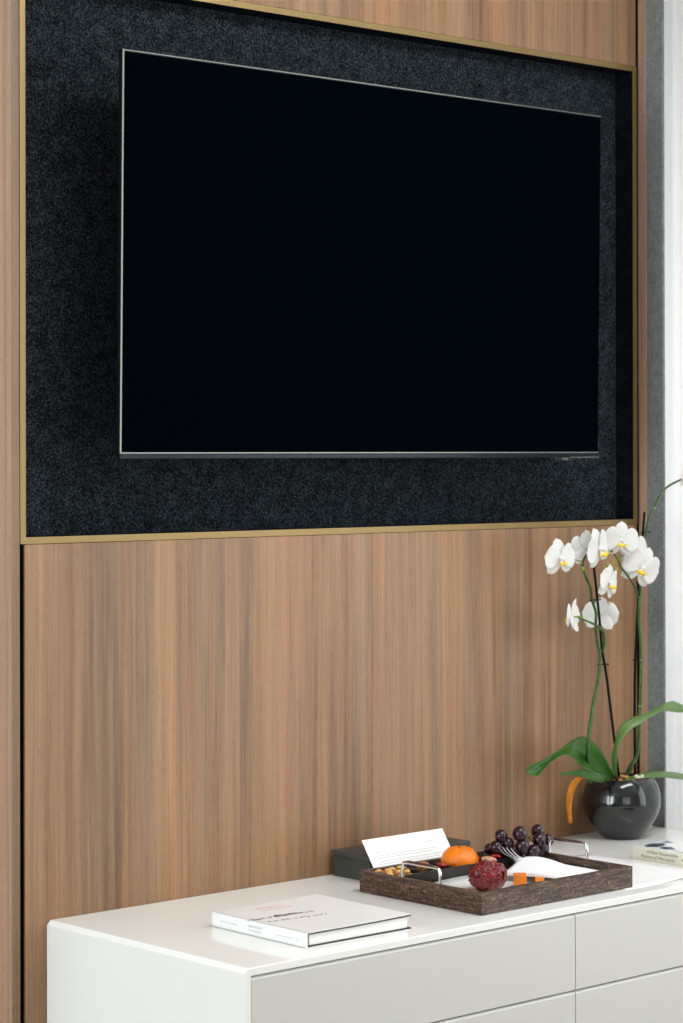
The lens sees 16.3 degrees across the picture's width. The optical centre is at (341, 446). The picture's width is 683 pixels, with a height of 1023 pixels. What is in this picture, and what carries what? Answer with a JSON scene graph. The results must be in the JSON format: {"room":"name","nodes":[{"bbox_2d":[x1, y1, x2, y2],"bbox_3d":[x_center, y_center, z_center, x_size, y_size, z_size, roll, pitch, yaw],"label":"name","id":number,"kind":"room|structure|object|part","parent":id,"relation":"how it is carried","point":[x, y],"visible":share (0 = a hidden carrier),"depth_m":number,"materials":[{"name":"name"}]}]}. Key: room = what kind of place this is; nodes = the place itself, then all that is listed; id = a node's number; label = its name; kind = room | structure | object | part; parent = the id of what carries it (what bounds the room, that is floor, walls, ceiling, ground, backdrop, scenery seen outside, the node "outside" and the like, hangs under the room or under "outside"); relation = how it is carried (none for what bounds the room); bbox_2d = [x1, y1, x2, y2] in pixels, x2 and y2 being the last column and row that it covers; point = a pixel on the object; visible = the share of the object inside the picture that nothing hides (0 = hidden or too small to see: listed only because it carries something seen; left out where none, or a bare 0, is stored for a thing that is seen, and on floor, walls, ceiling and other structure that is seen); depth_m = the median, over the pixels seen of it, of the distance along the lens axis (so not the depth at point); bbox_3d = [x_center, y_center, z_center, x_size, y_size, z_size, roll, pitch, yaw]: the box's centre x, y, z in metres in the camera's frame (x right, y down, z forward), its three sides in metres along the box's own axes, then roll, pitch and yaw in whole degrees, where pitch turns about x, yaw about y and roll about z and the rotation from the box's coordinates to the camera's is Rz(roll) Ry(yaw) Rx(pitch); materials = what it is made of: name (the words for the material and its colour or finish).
{"room":"hotel room","nodes":[
{"label":"hotel room","id":0,"kind":"room"},
{"bbox_2d":[0,0,647,1022],"bbox_3d":[-1.763,0.039,3.318,7.060,2.750,0.418,0,0,-42],"label":"wall","id":1,"kind":"structure","parent":0,"point":[217,675],"depth_m":4.54,"materials":[{"name":"brown wood"}]},
{"bbox_3d":[0.007,-0.334,4.749,1.616,0.986,0.011,0,0,-42],"label":"felt panel","id":2,"kind":"part","parent":1,"relation":"part of","materials":[{"name":"black fabric"}]},
{"bbox_3d":[0.045,-0.334,4.707,1.639,1.010,0.002,0,0,-42],"label":"brass frame","id":3,"kind":"part","parent":1,"relation":"part of","materials":[{"name":"brown"}]},
{"bbox_3d":[0.043,0.783,4.716,1.629,1.224,0.022,0,0,-42],"label":"wood panel","id":4,"kind":"part","parent":1,"relation":"part of","materials":[{"name":"brown wood"}]},
{"bbox_2d":[116,48,600,459],"bbox_3d":[0.032,-0.337,4.662,1.262,0.727,0.142,0,1,-42],"label":"television","id":5,"kind":"object","parent":1,"relation":"attached to","point":[309,266],"visible":1,"depth_m":4.55,"materials":[{"name":"black plastic"}]},
{"bbox_3d":[0.039,-1.077,4.722,1.629,0.476,0.022,0,0,-42],"label":"wood panel","id":6,"kind":"part","parent":1,"relation":"part of","materials":[{"name":"brown wood"}]},
{"bbox_2d":[646,0,665,827],"bbox_3d":[0.692,0.040,5.239,0.007,2.750,0.046,0,0,-42],"label":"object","id":7,"kind":"structure","parent":1,"relation":"attached to","point":[654,9],"depth_m":5.23,"materials":[{"name":"grey metal"}]},
{"bbox_3d":[0.311,-1.398,0.967,7.160,0.100,6.700,0,0,-42],"label":"ceiling","id":8,"kind":"structure","parent":0,"visible":0},
{"bbox_2d":[664,0,682,829],"bbox_3d":[1.026,0.030,5.112,0.080,2.728,1.280,0,0,-42],"label":"sheer curtain","id":9,"kind":"object","parent":8,"relation":"hanging from","point":[673,9],"visible":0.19,"depth_m":5.39,"materials":[{"name":"white fabric"}]},
{"bbox_3d":[0.317,1.452,0.958,7.160,0.100,6.700,0,0,-42],"label":"floor","id":10,"kind":"structure","parent":0,"visible":0},
{"bbox_2d":[47,826,682,1022],"bbox_3d":[0.255,1.123,4.525,1.595,0.582,0.541,0,0,-42],"label":"sideboard","id":11,"kind":"object","parent":10,"relation":"on","point":[616,956],"visible":0.87,"depth_m":4.14,"materials":[{"name":"white paint"}]},
{"bbox_2d":[212,894,410,947],"bbox_3d":[-0.053,0.818,4.117,0.243,0.027,0.248,0,0,-41],"label":"book","id":12,"kind":"object","parent":11,"relation":"on","point":[315,920],"visible":1,"depth_m":4.07,"materials":[{"name":"white paper"}]},
{"bbox_2d":[331,837,470,879],"bbox_3d":[0.118,0.808,4.684,0.275,0.050,0.110,0,0,-42],"label":"storage box","id":13,"kind":"object","parent":11,"relation":"on","point":[348,862],"visible":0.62,"depth_m":4.61,"materials":[{"name":"grey"}]},
{"bbox_3d":[0.118,0.788,4.684,0.275,0.010,0.110,0,0,-42],"label":"lid","id":14,"kind":"part","parent":13,"relation":"part of","materials":[{"name":"grey"}]},
{"bbox_2d":[362,828,449,867],"bbox_3d":[0.137,0.792,4.603,0.216,0.081,0.055,0,0,-42],"label":"greeting card","id":15,"kind":"object","parent":11,"relation":"on","point":[429,844],"visible":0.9,"depth_m":4.61,"materials":[{"name":"white paper"}]},
{"bbox_3d":[0.133,0.914,4.063,0.765,0.136,0.020,0,0,-42],"label":"drawer","id":16,"kind":"part","parent":11,"relation":"part of","materials":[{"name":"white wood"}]},
{"bbox_2d":[360,837,632,915],"bbox_3d":[0.291,0.795,4.476,0.407,0.072,0.318,0,0,-42],"label":"serving tray","id":17,"kind":"object","parent":11,"relation":"on","point":[419,886],"visible":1,"depth_m":4.38,"materials":[{"name":"brown wood"}]},
{"bbox_3d":[0.145,0.775,4.342,0.006,0.032,0.105,0,0,-42],"label":"handle","id":18,"kind":"part","parent":17,"relation":"part of","materials":[{"name":"silver metal"}]},
{"bbox_2d":[437,862,445,868],"bbox_3d":[0.189,0.791,4.510,0.016,0.014,0.022,0,0,36],"label":"cranberry","id":19,"kind":"object","parent":17,"relation":"on","point":[442,865],"visible":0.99,"depth_m":4.50,"materials":[{"name":"red food"}]},
{"bbox_2d":[441,845,478,865],"bbox_3d":[0.227,0.793,4.568,0.072,0.057,0.072,0,0,-42],"label":"clementine","id":20,"kind":"object","parent":17,"relation":"on","point":[459,855],"visible":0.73,"depth_m":4.54,"materials":[{"name":"orange food"}]},
{"bbox_2d":[434,869,553,891],"bbox_3d":[0.317,0.819,4.448,0.362,0.012,0.218,0,0,-42],"label":"plate","id":21,"kind":"object","parent":17,"relation":"on","point":[462,881],"visible":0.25,"depth_m":4.48,"materials":[{"name":"white ceramic"}]},
{"bbox_2d":[468,859,506,890],"bbox_3d":[0.270,0.793,4.415,0.075,0.059,0.074,0,0,-42],"label":"fruit","id":22,"kind":"object","parent":21,"relation":"on","point":[486,875],"visible":0.96,"depth_m":4.39,"materials":[{"name":"red food"}]},
{"bbox_2d":[481,856,496,861],"bbox_3d":[0.280,0.785,4.535,0.030,0.013,0.017,0,0,6],"label":"almond","id":23,"kind":"object","parent":21,"relation":"on","point":[489,858],"visible":0.62,"depth_m":4.53,"materials":[{"name":"beige food"}]},
{"bbox_2d":[513,873,526,885],"bbox_3d":[0.334,0.811,4.460,0.024,0.023,0.024,0,0,2],"label":"cheese cube","id":24,"kind":"object","parent":21,"relation":"on","point":[518,878],"visible":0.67,"depth_m":4.45,"materials":[{"name":"orange food"}]},
{"bbox_2d":[535,876,543,881],"bbox_3d":[0.371,0.814,4.460,0.017,0.016,0.017,0,0,5],"label":"cheese cube","id":25,"kind":"object","parent":21,"relation":"on","point":[537,878],"visible":0.49,"depth_m":4.45,"materials":[{"name":"orange food"}]},
{"bbox_2d":[507,856,598,878],"bbox_3d":[0.397,0.800,4.524,0.155,0.030,0.214,0,0,-42],"label":"napkin","id":26,"kind":"object","parent":21,"relation":"on","point":[533,866],"visible":0.71,"depth_m":4.52,"materials":[{"name":"white fabric"}]},
{"bbox_2d":[498,847,523,863],"bbox_3d":[0.343,0.792,4.582,0.031,0.062,0.125,0,0,31],"label":"fork","id":27,"kind":"object","parent":26,"relation":"on","point":[514,859],"visible":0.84,"depth_m":4.56,"materials":[{"name":"silver metal"}]},
{"bbox_3d":[0.357,0.805,4.603,0.031,0.036,0.074,0,0,33],"label":"handle","id":28,"kind":"part","parent":27,"relation":"part of","materials":[{"name":"silver metal"}]},
{"bbox_2d":[491,854,500,857],"bbox_3d":[0.297,0.787,4.584,0.021,0.008,0.007,0,0,19],"label":"pod","id":29,"kind":"object","parent":17,"relation":"on","point":[493,855],"visible":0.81,"depth_m":4.58,"materials":[{"name":"red food"}]},
{"bbox_2d":[484,824,553,858],"bbox_3d":[0.341,0.778,4.633,0.154,0.095,0.117,0,0,-42],"label":"grape bunch","id":30,"kind":"object","parent":17,"relation":"on","point":[522,848],"visible":0.73,"depth_m":4.59,"materials":[{"name":"purple food"}]},
{"bbox_3d":[0.339,0.779,4.635,0.119,0.056,0.077,0,0,-42],"label":"stem","id":31,"kind":"part","parent":30,"relation":"part of","materials":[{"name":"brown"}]},
{"bbox_3d":[0.438,0.776,4.609,0.006,0.032,0.105,0,0,-42],"label":"handle","id":32,"kind":"part","parent":17,"relation":"part of","materials":[{"name":"silver metal"}]},
{"label":"date","id":33,"kind":"object","parent":17,"relation":"on","visible":0},
{"bbox_2d":[417,861,428,870],"bbox_3d":[0.155,0.795,4.508,0.023,0.022,0.034,0,0,43],"label":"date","id":34,"kind":"object","parent":33,"relation":"on","point":[425,862],"visible":0.46,"depth_m":4.50,"materials":[{"name":"brown food"}]},
{"bbox_3d":[0.133,1.076,4.062,0.765,0.181,0.020,0,0,-42],"label":"drawer","id":35,"kind":"part","parent":11,"relation":"part of","materials":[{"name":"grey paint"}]},
{"bbox_2d":[526,467,682,839],"bbox_3d":[0.584,0.423,5.076,0.626,0.819,0.166,0,0,-44],"label":"potted orchid","id":36,"kind":"object","parent":11,"relation":"on","point":[620,806],"visible":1,"depth_m":5.02,"materials":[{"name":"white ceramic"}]},
{"bbox_3d":[0.525,0.393,4.975,0.017,0.080,0.096,0,0,39],"label":"flower stem","id":37,"kind":"part","parent":36,"relation":"part of","materials":[{"name":"green plant"}]},
{"bbox_3d":[0.523,0.460,4.984,0.030,0.496,0.069,0,0,21],"label":"flower stem","id":38,"kind":"part","parent":36,"relation":"part of","materials":[{"name":"green plant"}]},
{"bbox_3d":[0.598,0.769,5.088,0.167,0.129,0.167,0,0,-42],"label":"pot","id":39,"kind":"part","parent":36,"relation":"part of","materials":[{"name":"black ceramic"}]},
{"bbox_3d":[0.603,0.271,5.050,0.011,0.115,0.107,0,0,42],"label":"flower stem","id":40,"kind":"part","parent":36,"relation":"part of","materials":[{"name":"green plant"}]},
{"bbox_3d":[0.714,0.383,5.149,0.245,0.642,0.025,0,0,-32],"label":"flower stem","id":41,"kind":"part","parent":36,"relation":"part of","materials":[{"name":"green plant"}]},
{"bbox_3d":[0.713,1.076,4.591,0.800,0.181,0.020,0,0,-42],"label":"drawer","id":42,"kind":"part","parent":11,"relation":"part of","materials":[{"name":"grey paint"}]},
{"bbox_3d":[0.713,0.915,4.591,0.800,0.136,0.020,0,0,-42],"label":"drawer","id":43,"kind":"part","parent":11,"relation":"part of","materials":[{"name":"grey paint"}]},
{"bbox_2d":[574,854,682,889],"bbox_3d":[0.521,0.830,4.672,0.252,0.004,0.322,0,0,-42],"label":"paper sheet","id":44,"kind":"object","parent":11,"relation":"on","point":[643,874],"visible":0.41,"depth_m":4.67,"materials":[{"name":"white paper"}]},
{"bbox_2d":[633,839,682,865],"bbox_3d":[0.701,0.819,4.788,0.122,0.025,0.199,0,0,-42],"label":"paperback book","id":45,"kind":"object","parent":11,"relation":"on","point":[670,851],"visible":1,"depth_m":4.79,"materials":[{"name":"beige paper"}]},
{"bbox_2d":[644,841,682,852],"bbox_3d":[0.652,0.807,4.794,0.071,0.001,0.169,0,0,-8],"label":"picture","id":46,"kind":"object","parent":45,"relation":"on","point":[660,846],"depth_m":4.80}
]}

